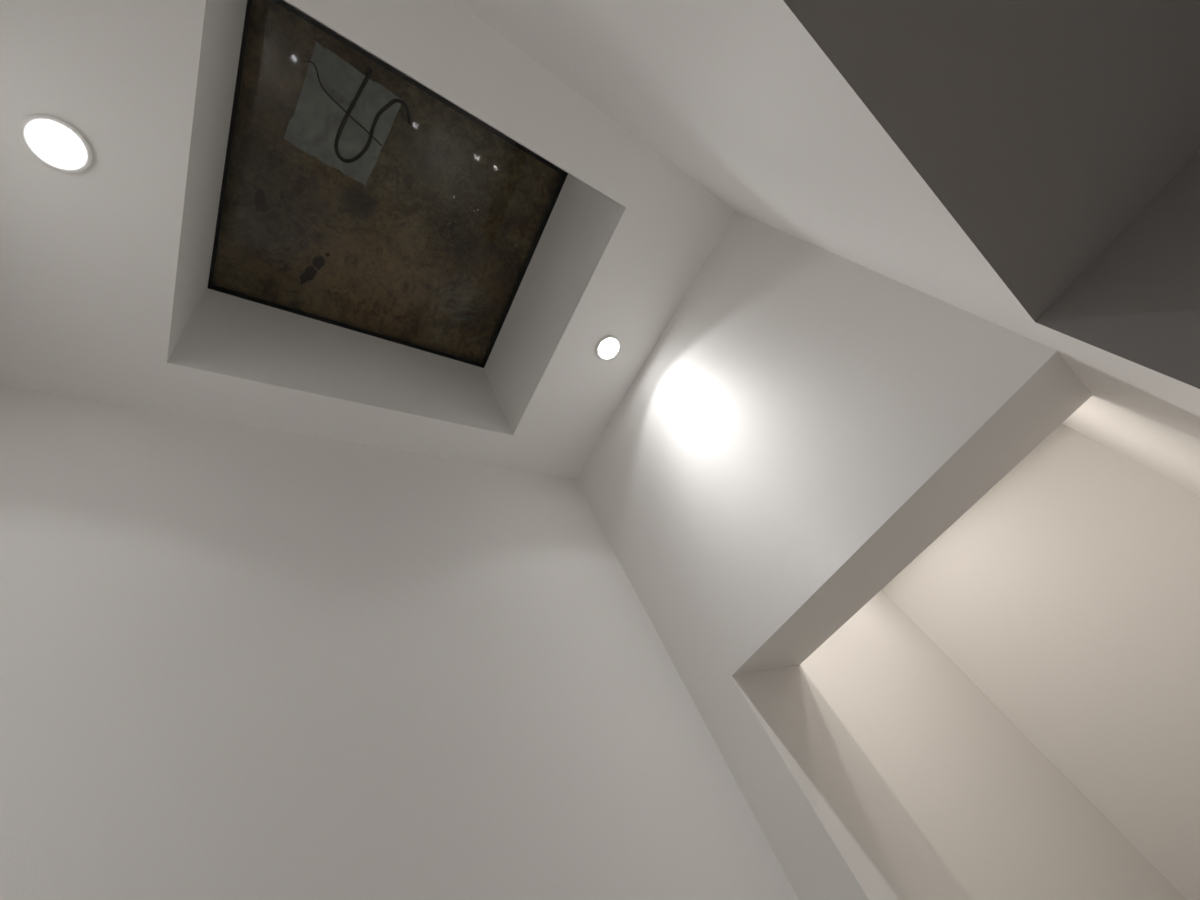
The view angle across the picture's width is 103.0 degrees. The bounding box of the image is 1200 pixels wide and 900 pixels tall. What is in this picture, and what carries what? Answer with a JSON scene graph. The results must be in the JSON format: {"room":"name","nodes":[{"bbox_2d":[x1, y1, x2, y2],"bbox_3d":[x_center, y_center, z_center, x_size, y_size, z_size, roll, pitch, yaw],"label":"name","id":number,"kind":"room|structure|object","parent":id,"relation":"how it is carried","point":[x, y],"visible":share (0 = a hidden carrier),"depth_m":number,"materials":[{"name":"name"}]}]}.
{"room":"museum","nodes":[
{"label":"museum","id":0,"kind":"room"},
{"bbox_2d":[0,0,734,478],"bbox_3d":[-0.593,-0.792,1.835,2.573,0.622,1.827,12,-59,-35],"label":"ceiling","id":1,"kind":"structure","parent":0,"point":[105,296],"depth_m":1.44,"materials":[{"name":"white paint"}]},
{"bbox_2d":[19,114,92,173],"bbox_3d":[-1.255,-0.706,1.103,0.118,0.008,0.118,12,-59,-35],"label":"recessed light","id":2,"kind":"object","parent":1,"relation":"in","point":[56,144],"visible":1,"depth_m":1.10,"materials":[{"name":"white ceramic"}]},
{"bbox_2d":[207,0,567,367],"bbox_3d":[-0.858,-0.954,2.030,1.348,0.047,1.206,12,-59,-35],"label":"frame","id":3,"kind":"structure","parent":1,"relation":"attached to","point":[282,3],"depth_m":1.89,"materials":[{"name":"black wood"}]},
{"bbox_2d":[304,61,381,145],"bbox_3d":[-0.928,-1.244,1.731,0.036,0.005,0.313,-38,-45,5],"label":"cord","id":4,"kind":"object","parent":3,"relation":"on","point":[304,61],"visible":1,"depth_m":1.71,"materials":[{"name":"grey plastic"}]},
{"bbox_2d":[284,41,402,185],"bbox_3d":[-0.950,-1.226,1.770,0.293,0.004,0.352,19,-64,-38],"label":"sheet","id":5,"kind":"object","parent":3,"relation":"on","point":[314,125],"visible":1,"depth_m":1.76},
{"bbox_2d":[334,68,410,162],"bbox_3d":[-0.863,-1.217,1.813,0.190,0.012,0.328,27,-69,-41],"label":"cable","id":6,"kind":"object","parent":3,"relation":"on","point":[396,100],"visible":1,"depth_m":1.79,"materials":[{"name":"black rubber"}]},
{"bbox_2d":[212,0,561,363],"bbox_3d":[-0.870,-0.974,2.052,1.368,0.019,1.226,12,-59,-35],"label":"board","id":7,"kind":"object","parent":3,"relation":"on","point":[432,252],"visible":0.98,"depth_m":2.00,"materials":[{"name":"brown"}]},
{"bbox_2d":[596,336,620,360],"bbox_3d":[0.036,-0.433,2.034,0.118,0.008,0.118,12,-59,-35],"label":"recessed light","id":8,"kind":"object","parent":1,"relation":"in","point":[607,349],"visible":1,"depth_m":2.04,"materials":[{"name":"white ceramic"}]},
{"bbox_2d":[0,385,1186,899],"bbox_3d":[0.534,1.191,1.421,4.574,3.206,0.140,12,-59,-35],"label":"wall","id":9,"kind":"structure","parent":0,"point":[238,661],"depth_m":1.23,"materials":[{"name":"white paint"}]},
{"bbox_2d":[454,0,1199,496],"bbox_3d":[1.258,-0.011,0.780,4.294,3.206,0.151,12,-59,-35],"label":"wall","id":10,"kind":"structure","parent":0,"point":[909,143],"depth_m":0.77,"materials":[{"name":"white paint"}]},
{"bbox_2d":[576,211,1091,899],"bbox_3d":[0.968,0.605,1.152,0.393,3.206,1.403,12,-59,-35],"label":"wall","id":11,"kind":"structure","parent":0,"point":[807,420],"depth_m":1.47,"materials":[{"name":"white paint"}]},
{"bbox_2d":[882,424,1199,899],"bbox_3d":[2.850,1.050,2.102,0.140,2.576,1.687,12,-59,-35],"label":"wall","id":12,"kind":"structure","parent":0,"point":[1068,593],"depth_m":2.46,"materials":[{"name":"white paint"}]},
{"bbox_2d":[990,0,1199,249],"bbox_3d":[0.902,-1.865,-0.284,1.856,0.210,3.290,12,-59,-35],"label":"ceiling","id":13,"kind":"structure","parent":0,"point":[1114,84],"depth_m":0.64,"materials":[{"name":"grey paint"}]},
{"bbox_2d":[1104,149,1199,276],"bbox_3d":[2.078,-1.090,-0.410,0.140,2.213,3.290,12,-59,-35],"label":"wall","id":14,"kind":"structure","parent":0,"point":[1165,233],"depth_m":0.80,"materials":[{"name":"grey paint"}]}
]}

